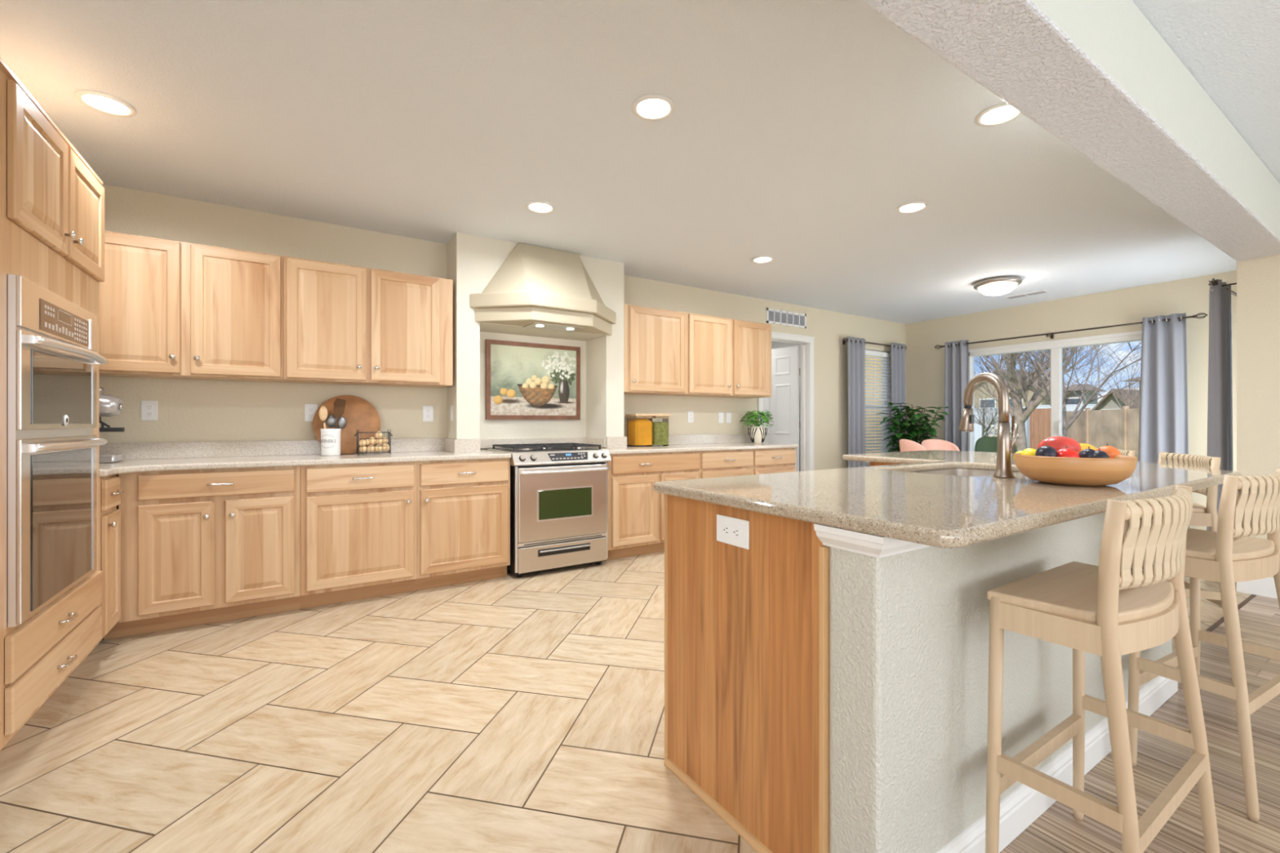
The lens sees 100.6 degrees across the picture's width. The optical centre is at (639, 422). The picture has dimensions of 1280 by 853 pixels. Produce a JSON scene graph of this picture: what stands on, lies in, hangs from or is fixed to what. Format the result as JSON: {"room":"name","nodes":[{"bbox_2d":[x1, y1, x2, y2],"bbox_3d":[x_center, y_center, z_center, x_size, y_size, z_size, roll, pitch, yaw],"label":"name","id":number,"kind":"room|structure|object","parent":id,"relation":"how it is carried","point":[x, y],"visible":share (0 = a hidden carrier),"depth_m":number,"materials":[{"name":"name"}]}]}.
{"room":"kitchen","nodes":[
{"label":"kitchen","id":0,"kind":"room"},
{"bbox_2d":[98,184,906,509],"bbox_3d":[0.037,-0.142,5.310,8.920,2.557,0.130,0,0,-33],"label":"wall","id":1,"kind":"structure","parent":0,"point":[189,411],"depth_m":3.84,"materials":[{"name":"beige paint"}]},
{"bbox_2d":[141,400,157,420],"bbox_3d":[-3.022,-0.076,3.274,0.078,0.122,0.008,0,0,-33],"label":"wall outlet","id":2,"kind":"object","parent":1,"relation":"attached to","point":[148,408],"visible":1,"depth_m":3.27,"materials":[{"name":"white plastic"}]},
{"bbox_2d":[98,231,284,382],"bbox_3d":[-2.890,-0.669,3.140,1.309,0.785,0.368,0,0,-33],"label":"upper cabinet","id":3,"kind":"object","parent":1,"relation":"attached to","point":[168,308],"visible":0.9,"depth_m":3.13,"materials":[{"name":"brown wood"}]},
{"bbox_2d":[98,438,479,459],"bbox_3d":[-2.233,0.172,3.247,2.568,0.100,0.903,0,0,-33],"label":"backsplash","id":4,"kind":"structure","parent":1,"relation":"attached to","point":[141,451],"depth_m":3.53,"materials":[{"name":"beige stone"}]},
{"bbox_2d":[304,404,317,421],"bbox_3d":[-2.308,-0.071,3.730,0.078,0.122,0.008,0,0,-33],"label":"wall outlet","id":5,"kind":"object","parent":1,"relation":"attached to","point":[310,410],"visible":0.94,"depth_m":3.72,"materials":[{"name":"white plastic"}]},
{"bbox_2d":[284,256,453,387],"bbox_3d":[-1.898,-0.669,3.774,1.042,0.785,0.368,0,0,-33],"label":"upper cabinet","id":6,"kind":"object","parent":1,"relation":"attached to","point":[344,324],"visible":1,"depth_m":3.61,"materials":[{"name":"brown wood"}]},
{"bbox_2d":[422,405,433,421],"bbox_3d":[-1.654,-0.072,4.148,0.078,0.122,0.008,0,0,-33],"label":"wall outlet","id":7,"kind":"object","parent":1,"relation":"attached to","point":[428,411],"visible":1,"depth_m":4.15,"materials":[{"name":"white plastic"}]},
{"bbox_2d":[480,437,586,448],"bbox_3d":[-0.959,0.173,4.661,1.097,0.075,0.028,0,0,-33],"label":"trim","id":8,"kind":"structure","parent":1,"relation":"attached to","point":[484,443],"depth_m":4.63,"materials":[{"name":"beige stone"}]},
{"bbox_2d":[446,231,623,449],"bbox_3d":[-0.894,-0.142,4.567,1.450,2.557,0.520,0,0,-33],"label":"niche","id":9,"kind":"object","parent":1,"relation":"in","point":[473,261],"visible":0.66,"depth_m":4.53,"materials":[{"name":"beige paint"}]},
{"bbox_2d":[484,339,580,419],"bbox_3d":[-0.924,-0.364,4.683,0.869,0.670,0.028,0,0,-33],"label":"framed picture","id":10,"kind":"object","parent":9,"relation":"attached to","point":[523,380],"visible":1,"depth_m":4.66,"materials":[{"name":"paper"}]},
{"bbox_2d":[470,242,615,335],"bbox_3d":[-0.668,-1.087,4.222,1.270,0.663,0.365,0,0,-33],"label":"range hood","id":11,"kind":"object","parent":9,"relation":"attached to","point":[535,287],"visible":1,"depth_m":4.11,"materials":[{"name":"beige paint"}]},
{"bbox_2d":[586,437,605,447],"bbox_3d":[-0.401,0.173,4.793,0.015,0.075,0.350,0,0,-33],"label":"backsplash","id":12,"kind":"structure","parent":1,"relation":"attached to","point":[602,442],"depth_m":4.76,"materials":[{"name":"beige stone"}]},
{"bbox_2d":[623,303,686,395],"bbox_3d":[0.081,-0.669,5.038,0.695,0.785,0.368,0,0,-33],"label":"upper cabinet","id":13,"kind":"object","parent":1,"relation":"attached to","point":[655,340],"visible":0.92,"depth_m":4.89,"materials":[{"name":"brown wood"}]},
{"bbox_2d":[606,433,751,448],"bbox_3d":[0.503,0.172,5.329,2.085,0.100,0.340,0,0,-33],"label":"backsplash","id":14,"kind":"structure","parent":1,"relation":"attached to","point":[611,442],"depth_m":5.56,"materials":[{"name":"beige stone"}]},
{"bbox_2d":[667,312,771,398],"bbox_3d":[0.862,-0.669,5.536,1.156,0.785,0.368,0,0,-33],"label":"upper cabinet","id":15,"kind":"object","parent":1,"relation":"attached to","point":[726,357],"visible":0.96,"depth_m":5.38,"materials":[{"name":"brown wood"}]},
{"bbox_2d":[763,345,799,471],"bbox_3d":[1.785,0.081,6.984,0.126,2.090,0.802,0,0,-36],"label":"door","id":16,"kind":"structure","parent":1,"relation":"in","point":[783,405],"depth_m":6.79,"materials":[{"name":"white paint"}]},
{"bbox_2d":[766,307,806,328],"bbox_3d":[1.746,-1.241,6.318,0.671,0.170,0.010,0,0,-33],"label":"air vent","id":17,"kind":"object","parent":1,"relation":"in","point":[773,316],"visible":1,"depth_m":6.31,"materials":[{"name":"white plastic"}]},
{"bbox_2d":[842,337,906,348],"bbox_3d":[3.126,-1.048,7.125,1.380,0.069,0.135,0,0,-33],"label":"curtain rod","id":18,"kind":"object","parent":1,"relation":"attached to","point":[844,340],"visible":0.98,"depth_m":7.00,"materials":[{"name":"brown metal"}]},
{"bbox_2d":[846,336,866,467],"bbox_3d":[2.799,0.013,6.866,0.393,2.223,0.076,0,0,-33],"label":"curtain","id":19,"kind":"object","parent":18,"relation":"hanging from","point":[855,350],"visible":0.79,"depth_m":6.86,"materials":[{"name":"grey fabric"}]},
{"bbox_2d":[889,342,906,452],"bbox_3d":[3.583,0.013,7.367,0.373,2.223,0.072,0,0,-33],"label":"curtain","id":20,"kind":"object","parent":18,"relation":"hanging from","point":[897,354],"visible":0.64,"depth_m":7.36,"materials":[{"name":"grey fabric"}]},
{"bbox_2d":[865,349,889,466],"bbox_3d":[3.135,-0.191,7.259,0.920,1.613,0.140,0,0,-33],"label":"window","id":21,"kind":"structure","parent":1,"relation":"in","point":[868,464],"depth_m":7.47,"materials":[{"name":"white paint"}]},
{"bbox_2d":[865,350,891,464],"bbox_3d":[3.172,-0.206,7.202,0.820,1.515,0.045,0,0,-33],"label":"window blind","id":22,"kind":"object","parent":21,"relation":"attached to","point":[873,353],"visible":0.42,"depth_m":7.23,"materials":[{"name":"white plastic"}]},
{"bbox_2d":[0,0,1279,324],"bbox_3d":[1.795,-1.481,1.230,10.650,0.120,9.040,0,0,-33],"label":"ceiling","id":23,"kind":"structure","parent":0,"point":[796,134],"depth_m":2.62,"materials":[{"name":"white paint"}]},
{"bbox_2d":[74,89,137,117],"bbox_3d":[-2.372,-1.416,2.364,0.196,0.009,0.196,0,0,-33],"label":"recessed light","id":24,"kind":"object","parent":23,"relation":"in","point":[104,103],"visible":1,"depth_m":2.36,"materials":[{"name":"white plastic"}]},
{"bbox_2d":[524,200,555,213],"bbox_3d":[-0.655,-1.416,3.497,0.196,0.009,0.196,0,0,-33],"label":"recessed light","id":25,"kind":"object","parent":23,"relation":"in","point":[536,206],"visible":1,"depth_m":3.49,"materials":[{"name":"white plastic"}]},
{"bbox_2d":[631,93,675,120],"bbox_3d":[0.061,-1.416,2.394,0.196,0.009,0.196,0,0,-33],"label":"recessed light","id":26,"kind":"object","parent":23,"relation":"in","point":[652,107],"visible":1,"depth_m":2.39,"materials":[{"name":"white plastic"}]},
{"bbox_2d":[751,255,774,263],"bbox_3d":[1.067,-1.416,4.618,0.196,0.009,0.196,0,0,-33],"label":"recessed light","id":27,"kind":"object","parent":23,"relation":"in","point":[765,259],"visible":1,"depth_m":4.61,"materials":[{"name":"white plastic"}]},
{"bbox_2d":[895,200,928,213],"bbox_3d":[1.791,-1.416,3.499,0.196,0.009,0.196,0,0,-33],"label":"recessed light","id":28,"kind":"object","parent":23,"relation":"in","point":[917,206],"visible":1,"depth_m":3.49,"materials":[{"name":"white plastic"}]},
{"bbox_2d":[973,275,1022,296],"bbox_3d":[3.577,-1.350,5.323,0.410,0.142,0.410,0,0,-33],"label":"dome light","id":29,"kind":"object","parent":23,"relation":"attached to","point":[996,286],"visible":1,"depth_m":5.21,"materials":[{"name":"white glass"}]},
{"bbox_2d":[974,102,1022,126],"bbox_3d":[1.655,-1.416,2.443,0.196,0.009,0.196,0,0,-33],"label":"recessed light","id":30,"kind":"object","parent":23,"relation":"in","point":[1003,113],"visible":0.83,"depth_m":2.45,"materials":[{"name":"white plastic"}]},
{"bbox_2d":[1004,289,1049,298],"bbox_3d":[4.271,-1.415,5.872,0.140,0.011,0.380,0,0,-33],"label":"ceiling vent","id":31,"kind":"object","parent":23,"relation":"in","point":[1033,293],"visible":1,"depth_m":5.84,"materials":[{"name":"white plastic"}]},
{"bbox_2d":[0,551,1279,852],"bbox_3d":[1.106,1.186,2.308,10.350,0.100,11.300,0,0,-33],"label":"floor","id":32,"kind":"structure","parent":0,"point":[510,713],"depth_m":1.90,"materials":[{"name":"tile"}]},
{"bbox_2d":[0,57,104,751],"bbox_3d":[-2.506,-0.002,1.914,0.672,2.274,1.053,0,0,-33],"label":"tall cabinet","id":33,"kind":"object","parent":32,"relation":"on","point":[52,201],"visible":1,"depth_m":1.91,"materials":[{"name":"brown wood"}]},
{"bbox_2d":[6,274,107,627],"bbox_3d":[-2.446,0.090,1.921,0.666,1.145,0.765,0,0,-33],"label":"wall oven","id":34,"kind":"object","parent":33,"relation":"in","point":[52,357],"visible":1,"depth_m":1.90,"materials":[{"name":"silver metal"}]},
{"bbox_2d":[44,304,87,343],"bbox_3d":[-2.237,-0.382,2.078,0.001,0.091,0.441,0,0,-33],"label":"print","id":35,"kind":"object","parent":34,"relation":"attached to","point":[60,322],"depth_m":2.06,"materials":[{"name":"beige"}]},
{"bbox_2d":[78,474,124,665],"bbox_3d":[-2.857,0.696,2.481,0.652,0.879,0.283,0,0,-33],"label":"base cabinet","id":36,"kind":"object","parent":32,"relation":"on","point":[109,486],"visible":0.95,"depth_m":2.58,"materials":[{"name":"brown wood"}]},
{"bbox_2d":[103,466,300,639],"bbox_3d":[-2.541,0.696,3.174,0.865,0.879,0.652,0,0,-33],"label":"base cabinet","id":37,"kind":"object","parent":32,"relation":"on","point":[198,547],"visible":0.95,"depth_m":2.94,"materials":[{"name":"brown wood"}]},
{"bbox_2d":[98,438,511,476],"bbox_3d":[-2.174,0.189,3.284,2.707,0.134,0.903,0,0,-33],"label":"countertop","id":38,"kind":"structure","parent":37,"relation":"on","point":[141,456],"depth_m":3.40,"materials":[{"name":"beige stone"}]},
{"bbox_2d":[98,386,124,462],"bbox_3d":[-3.069,0.011,2.929,0.330,0.420,0.160,0,0,-33],"label":"stand mixer","id":39,"kind":"object","parent":38,"relation":"on","point":[109,406],"visible":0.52,"depth_m":2.96,"materials":[{"name":"silver metal"}]},
{"bbox_2d":[320,428,341,455],"bbox_3d":[-2.113,0.131,3.634,0.124,0.182,0.124,0,0,-33],"label":"utensil crock","id":40,"kind":"object","parent":38,"relation":"on","point":[330,437],"visible":1,"depth_m":3.58,"materials":[{"name":"white ceramic"}]},
{"bbox_2d":[319,405,327,428],"bbox_3d":[-2.144,0.043,3.605,0.057,0.320,0.021,0,0,-41],"label":"wooden spoon","id":41,"kind":"object","parent":40,"relation":"in","point":[322,411],"visible":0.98,"depth_m":3.60,"materials":[{"name":"brown wood"}]},
{"bbox_2d":[324,413,336,427],"bbox_3d":[-2.121,0.071,3.656,0.079,0.262,0.041,0,0,-33],"label":"ladle","id":42,"kind":"object","parent":40,"relation":"in","point":[331,421],"visible":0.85,"depth_m":3.64,"materials":[{"name":"silver metal"}]},
{"bbox_2d":[333,398,346,428],"bbox_3d":[-2.065,0.017,3.644,0.088,0.372,0.021,0,0,-21],"label":"wooden spatula","id":43,"kind":"object","parent":40,"relation":"in","point":[339,404],"visible":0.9,"depth_m":3.64,"materials":[{"name":"brown wood"}]},
{"bbox_2d":[312,395,380,453],"bbox_3d":[-2.086,0.011,3.796,0.424,0.420,0.083,0,0,-33],"label":"cutting board","id":44,"kind":"object","parent":38,"relation":"on","point":[359,414],"visible":0.7,"depth_m":3.81,"materials":[{"name":"brown wood"}]},
{"bbox_2d":[354,429,392,455],"bbox_3d":[-1.878,0.134,3.748,0.240,0.174,0.126,0,0,-33],"label":"wire basket","id":45,"kind":"object","parent":38,"relation":"on","point":[389,434],"visible":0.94,"depth_m":3.73,"materials":[{"name":"brown"}]},
{"bbox_2d":[300,462,417,608],"bbox_3d":[-1.901,0.696,3.583,0.652,0.879,0.652,0,0,-33],"label":"base cabinet","id":46,"kind":"object","parent":32,"relation":"on","point":[358,522],"visible":0.94,"depth_m":3.33,"materials":[{"name":"brown wood"}]},
{"bbox_2d":[414,457,510,591],"bbox_3d":[-1.359,0.696,3.929,0.636,0.879,0.652,0,0,-33],"label":"base cabinet","id":47,"kind":"object","parent":32,"relation":"on","point":[464,505],"visible":0.84,"depth_m":3.67,"materials":[{"name":"brown wood"}]},
{"bbox_2d":[487,442,611,577],"bbox_3d":[-0.728,0.656,4.285,0.802,0.957,0.734,0,0,-33],"label":"gas range","id":48,"kind":"object","parent":32,"relation":"on","point":[558,491],"visible":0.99,"depth_m":4.01,"materials":[{"name":"silver metal"}]},
{"bbox_2d":[487,442,605,453],"bbox_3d":[-0.764,0.207,4.338,0.786,0.058,0.605,0,0,-33],"label":"cooktop","id":49,"kind":"object","parent":48,"relation":"in","point":[535,448],"depth_m":4.18,"materials":[{"name":"grey metal"}]},
{"bbox_2d":[550,453,585,459],"bbox_3d":[-0.548,0.255,4.065,0.289,0.036,0.022,0,0,-33],"label":"print","id":50,"kind":"object","parent":48,"relation":"attached to","point":[553,455],"depth_m":4.06,"materials":[{"name":"beige"}]},
{"bbox_2d":[606,451,699,559],"bbox_3d":[-0.005,0.696,4.794,0.952,0.879,0.652,0,0,-33],"label":"base cabinet","id":51,"kind":"object","parent":32,"relation":"on","point":[635,511],"visible":0.51,"depth_m":4.46,"materials":[{"name":"brown wood"}]},
{"bbox_2d":[699,448,753,478],"bbox_3d":[0.675,0.696,5.228,0.662,0.879,0.652,0,0,-33],"label":"base cabinet","id":52,"kind":"object","parent":32,"relation":"on","point":[713,464],"visible":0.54,"depth_m":4.96,"materials":[{"name":"brown wood"}]},
{"bbox_2d":[752,448,795,474],"bbox_3d":[1.205,0.696,5.567,0.596,0.879,0.652,0,0,-33],"label":"base cabinet","id":53,"kind":"object","parent":32,"relation":"on","point":[774,460],"visible":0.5,"depth_m":5.31,"materials":[{"name":"brown wood"}]},
{"bbox_2d":[588,433,798,454],"bbox_3d":[0.522,0.189,5.158,2.238,0.134,0.648,0,0,-33],"label":"countertop","id":54,"kind":"structure","parent":53,"relation":"on","point":[686,442],"depth_m":5.22,"materials":[{"name":"beige stone"}]},
{"bbox_2d":[625,413,654,446],"bbox_3d":[-0.001,0.068,5.042,0.213,0.306,0.192,0,0,-33],"label":"storage jar","id":55,"kind":"object","parent":54,"relation":"on","point":[639,426],"visible":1,"depth_m":4.97,"materials":[{"name":"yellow glass"}]},
{"bbox_2d":[652,413,671,446],"bbox_3d":[0.169,0.068,5.151,0.186,0.306,0.192,0,0,-33],"label":"storage jar","id":56,"kind":"object","parent":54,"relation":"on","point":[660,421],"visible":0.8,"depth_m":5.06,"materials":[{"name":"green glass"}]},
{"bbox_2d":[740,410,773,443],"bbox_3d":[1.281,0.042,5.803,0.380,0.358,0.367,0,0,-33],"label":"potted plant","id":57,"kind":"object","parent":54,"relation":"on","point":[757,433],"visible":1,"depth_m":5.74,"materials":[{"name":"green plant"}]},
{"bbox_2d":[875,402,947,452],"bbox_3d":[3.443,0.437,6.720,0.734,1.397,0.780,0,0,-33],"label":"potted plant","id":58,"kind":"object","parent":32,"relation":"on","point":[915,433],"visible":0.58,"depth_m":6.64,"materials":[{"name":"green plant"}]},
{"bbox_2d":[899,439,927,451],"bbox_3d":[2.867,0.649,5.299,0.517,0.974,0.460,0,0,2],"label":"dining chair","id":59,"kind":"object","parent":32,"relation":"on","point":[905,445],"visible":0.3,"depth_m":5.20,"materials":[{"name":"pink fabric"}]},
{"bbox_2d":[663,462,1177,852],"bbox_3d":[1.339,0.685,2.416,2.842,0.900,1.330,0,0,-33],"label":"kitchen island","id":60,"kind":"object","parent":32,"relation":"on","point":[826,687],"visible":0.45,"depth_m":1.35,"materials":[{"name":"beige paint"}]},
{"bbox_2d":[716,514,749,549],"bbox_3d":[0.261,0.307,1.505,0.008,0.078,0.132,0,0,-33],"label":"wall outlet","id":61,"kind":"object","parent":60,"relation":"attached to","point":[731,531],"visible":1,"depth_m":1.50,"materials":[{"name":"white plastic"}]},
{"bbox_2d":[653,449,1241,548],"bbox_3d":[1.384,0.217,2.461,2.987,0.034,1.642,0,0,-33],"label":"island countertop","id":62,"kind":"structure","parent":60,"relation":"on","point":[893,501],"depth_m":1.52,"materials":[{"name":"stone"}]},
{"bbox_2d":[911,468,1018,476],"bbox_3d":[1.439,0.335,2.355,0.790,0.204,0.450,0,0,-33],"label":"sink","id":63,"kind":"object","parent":62,"relation":"in","point":[953,472],"visible":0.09,"depth_m":2.66,"materials":[{"name":"silver metal"}]},
{"bbox_2d":[958,372,1017,478],"bbox_3d":[1.348,0.003,2.044,0.106,0.393,0.250,0,0,-5],"label":"kitchen faucet","id":64,"kind":"object","parent":62,"relation":"on","point":[1006,446],"visible":1,"depth_m":1.95,"materials":[{"name":"silver metal"}]},
{"bbox_2d":[1013,453,1137,485],"bbox_3d":[1.429,0.153,1.757,0.316,0.093,0.316,0,0,-33],"label":"fruit bowl","id":65,"kind":"object","parent":62,"relation":"on","point":[1072,471],"visible":0.92,"depth_m":1.64,"materials":[{"name":"brown wood"}]},
{"bbox_2d":[1035,443,1057,457],"bbox_3d":[1.338,0.101,1.750,0.060,0.068,0.060,0,0,-33],"label":"plum","id":66,"kind":"object","parent":65,"relation":"in","point":[1044,451],"visible":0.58,"depth_m":1.73,"materials":[{"name":"black"}]},
{"bbox_2d":[1037,435,1081,453],"bbox_3d":[1.522,0.091,1.930,0.126,0.085,0.110,0,0,-33],"label":"mango","id":67,"kind":"object","parent":65,"relation":"on","point":[1059,442],"visible":0.46,"depth_m":1.90,"materials":[{"name":"red food"}]},
{"bbox_2d":[1057,445,1079,457],"bbox_3d":[1.392,0.109,1.735,0.068,0.068,0.068,0,0,-33],"label":"apple","id":68,"kind":"object","parent":65,"relation":"in","point":[1065,452],"visible":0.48,"depth_m":1.71,"materials":[{"name":"red food"}]},
{"bbox_2d":[1078,445,1095,457],"bbox_3d":[1.473,0.107,1.745,0.053,0.061,0.053,0,0,-33],"label":"plum","id":69,"kind":"object","parent":65,"relation":"in","point":[1086,453],"visible":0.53,"depth_m":1.73,"materials":[{"name":"black"}]},
{"bbox_2d":[1095,443,1120,457],"bbox_3d":[1.582,0.109,1.800,0.072,0.080,0.072,0,0,-33],"label":"peach","id":70,"kind":"object","parent":65,"relation":"in","point":[1112,451],"visible":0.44,"depth_m":1.77,"materials":[{"name":"orange food"}]},
{"bbox_2d":[920,439,959,450],"bbox_3d":[3.422,0.662,5.905,0.493,0.948,0.514,0,0,-13],"label":"dining chair","id":71,"kind":"object","parent":32,"relation":"on","point":[929,444],"visible":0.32,"depth_m":6.10,"materials":[{"name":"pink fabric"}]},
{"bbox_2d":[974,436,1017,453],"bbox_3d":[4.053,0.647,6.010,0.460,0.978,0.518,0,0,19],"label":"dining chair","id":72,"kind":"object","parent":32,"relation":"on","point":[984,444],"visible":0.17,"depth_m":6.20,"materials":[{"name":"green fabric"}]},
{"bbox_2d":[985,484,1220,852],"bbox_3d":[1.115,0.646,1.273,0.543,0.978,0.297,0,0,-33],"label":"bar stool","id":73,"kind":"object","parent":32,"relation":"on","point":[1135,599],"visible":1,"depth_m":1.17,"materials":[{"name":"brown wood"}]},
{"bbox_2d":[1158,451,1222,607],"bbox_3d":[2.668,0.646,2.699,0.297,0.978,0.543,0,0,22],"label":"bar stool","id":74,"kind":"object","parent":32,"relation":"on","point":[1203,516],"visible":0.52,"depth_m":2.47,"materials":[{"name":"brown wood"}]},
{"bbox_2d":[1128,468,1279,822],"bbox_3d":[1.923,0.646,1.763,0.543,0.978,0.297,0,0,-28],"label":"bar stool","id":75,"kind":"object","parent":32,"relation":"on","point":[1249,504],"visible":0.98,"depth_m":1.61,"materials":[{"name":"brown wood"}]},
{"bbox_2d":[757,331,814,471],"bbox_3d":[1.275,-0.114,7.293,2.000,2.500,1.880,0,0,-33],"label":"door frame","id":76,"kind":"structure","parent":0,"point":[775,344],"depth_m":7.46,"materials":[{"name":"white paint"}]},
{"bbox_2d":[906,270,1236,530],"bbox_3d":[4.847,-0.142,6.205,0.150,2.557,3.800,0,0,-33],"label":"wall","id":77,"kind":"structure","parent":0,"point":[925,363],"depth_m":5.91,"materials":[{"name":"beige paint"}]},
{"bbox_2d":[968,330,1142,451],"bbox_3d":[4.835,0.093,6.173,0.125,2.094,1.968,0,0,-33],"label":"window","id":78,"kind":"structure","parent":77,"relation":"in","point":[1055,347],"depth_m":6.16,"materials":[{"name":"white paint"}]},
{"bbox_2d":[934,312,1207,349],"bbox_3d":[4.710,-1.010,6.117,0.175,0.069,2.560,0,0,-33],"label":"curtain rod","id":79,"kind":"object","parent":77,"relation":"attached to","point":[1051,335],"visible":0.98,"depth_m":5.86,"materials":[{"name":"brown metal"}]},
{"bbox_2d":[944,340,968,451],"bbox_3d":[4.121,0.030,6.925,0.076,2.188,0.288,0,0,-33],"label":"curtain","id":80,"kind":"object","parent":79,"relation":"hanging from","point":[956,357],"visible":0.62,"depth_m":6.93,"materials":[{"name":"grey fabric"}]},
{"bbox_2d":[1138,312,1189,528],"bbox_3d":[5.180,0.030,5.266,0.083,2.188,0.383,0,0,-33],"label":"curtain","id":81,"kind":"object","parent":79,"relation":"hanging from","point":[1163,400],"visible":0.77,"depth_m":5.26,"materials":[{"name":"grey fabric"}]},
{"bbox_2d":[1236,256,1267,539],"bbox_3d":[4.915,-0.142,4.074,2.030,2.557,0.135,0,0,-33],"label":"wall","id":82,"kind":"structure","parent":0,"point":[1251,274],"depth_m":3.53,"materials":[{"name":"beige paint"}]},
{"bbox_2d":[857,0,1279,261],"bbox_3d":[0.583,-1.252,1.243,8.320,0.337,0.243,0,0,-33],"label":"beam","id":83,"kind":"structure","parent":82,"relation":"attached to","point":[1096,75],"depth_m":1.86,"materials":[{"name":"white paint"}]},
{"bbox_2d":[1208,278,1236,296],"bbox_3d":[4.807,-0.988,4.177,1.800,0.069,0.155,0,0,-33],"label":"curtain rod","id":84,"kind":"object","parent":82,"relation":"attached to","point":[1215,282],"visible":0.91,"depth_m":3.77,"materials":[{"name":"brown metal"}]},
{"bbox_2d":[1206,279,1233,530],"bbox_3d":[4.269,0.050,3.914,0.433,2.148,0.105,0,0,-33],"label":"curtain","id":85,"kind":"object","parent":84,"relation":"hanging from","point":[1220,402],"visible":0.7,"depth_m":3.86,"materials":[{"name":"grey fabric"}]},
{"bbox_2d":[1205,594,1256,631],"bbox_3d":[2.334,1.160,2.411,4.130,0.052,0.020,0,0,-33],"label":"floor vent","id":86,"kind":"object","parent":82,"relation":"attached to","point":[1246,601],"depth_m":3.08,"materials":[{"name":"metal"}]},
{"bbox_2d":[1267,254,1279,577],"bbox_3d":[5.542,-0.142,1.327,0.130,2.557,5.170,0,0,-33],"label":"wall","id":87,"kind":"structure","parent":0,"point":[1273,261],"depth_m":3.45,"materials":[{"name":"beige paint"}]},
{"bbox_2d":[1235,577,1277,599],"bbox_3d":[5.404,1.071,1.408,0.015,0.130,5.155,0,0,-33],"label":"baseboard","id":88,"kind":"structure","parent":87,"relation":"attached to","point":[1265,587],"depth_m":3.49,"materials":[{"name":"white paint"}]},
{"bbox_3d":[44.129,1.386,40.052,102.500,0.200,140.000,0,0,-33],"label":"ground","id":89,"kind":"structure","parent":0,"visible":0},
{"bbox_2d":[865,355,881,462],"bbox_3d":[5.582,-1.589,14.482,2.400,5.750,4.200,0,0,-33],"label":"house","id":90,"kind":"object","parent":89,"relation":"on","point":[867,356],"visible":0.02,"depth_m":12.61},
{"bbox_2d":[973,383,1012,437],"bbox_3d":[12.618,-0.359,19.667,2.617,3.292,2.781,0,0,36],"label":"bare tree","id":91,"kind":"object","parent":89,"relation":"on","point":[993,421],"visible":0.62,"depth_m":19.66,"materials":[{"name":"grey plant"}]},
{"bbox_2d":[973,406,1026,448],"bbox_3d":[16.669,0.251,25.527,0.120,2.070,3.494,0,0,-29],"label":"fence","id":92,"kind":"object","parent":89,"relation":"on","point":[977,428],"visible":0.09,"depth_m":25.74,"materials":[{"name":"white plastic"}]},
{"bbox_2d":[973,368,1069,408],"bbox_3d":[31.663,-1.569,44.768,6.041,5.710,6.810,0,0,-33],"label":"house","id":93,"kind":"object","parent":89,"relation":"on","point":[1030,393],"visible":0.13,"depth_m":43.88,"materials":[{"name":"beige"}]},
{"bbox_2d":[1029,408,1050,449],"bbox_3d":[16.425,0.301,21.531,0.121,1.970,1.236,0,0,-33],"label":"fence","id":94,"kind":"object","parent":89,"relation":"on","point":[1039,419],"visible":0.3,"depth_m":21.72,"materials":[{"name":"brown wood"}]},
{"bbox_2d":[973,344,1121,451],"bbox_3d":[10.751,-2.314,14.875,4.607,7.218,7.189,0,0,26],"label":"bare tree","id":95,"kind":"object","parent":89,"relation":"on","point":[1021,415],"visible":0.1,"depth_m":14.57,"materials":[{"name":"grey plant"}]},
{"bbox_2d":[974,341,1142,436],"bbox_3d":[7.250,-2.060,9.488,5.796,6.696,5.318,0,0,-4],"label":"bare tree","id":96,"kind":"object","parent":89,"relation":"on","point":[1065,426],"visible":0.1,"depth_m":9.12,"materials":[{"name":"grey plant"}]},
{"bbox_2d":[1035,404,1096,411],"bbox_3d":[30.491,-0.014,36.020,6.449,2.600,0.120,0,0,39],"label":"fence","id":97,"kind":"object","parent":89,"relation":"on","point":[1070,407],"visible":0.08,"depth_m":36.59,"materials":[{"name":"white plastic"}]},
{"bbox_2d":[1064,383,1107,411],"bbox_3d":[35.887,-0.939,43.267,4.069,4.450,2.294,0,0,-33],"label":"house","id":98,"kind":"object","parent":89,"relation":"on","point":[1072,398],"visible":0.19,"depth_m":42.53,"materials":[{"name":"grey"}]},
{"bbox_2d":[1066,405,1139,461],"bbox_3d":[17.110,0.351,19.531,0.120,1.870,7.320,0,0,15],"label":"fence","id":99,"kind":"object","parent":89,"relation":"on","point":[1119,428],"visible":0.36,"depth_m":19.31,"materials":[{"name":"beige wood"}]},
{"bbox_2d":[1084,342,1142,408],"bbox_3d":[22.930,-1.371,24.511,2.545,5.333,3.307,0,0,-14],"label":"bare tree","id":100,"kind":"object","parent":89,"relation":"on","point":[1134,371],"visible":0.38,"depth_m":24.76,"materials":[{"name":"grey plant"}]},
{"bbox_2d":[1090,388,1139,410],"bbox_3d":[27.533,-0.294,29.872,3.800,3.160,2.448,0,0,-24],"label":"house","id":101,"kind":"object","parent":89,"relation":"on","point":[1109,402],"visible":0.14,"depth_m":29.35,"materials":[{"name":"grey"}]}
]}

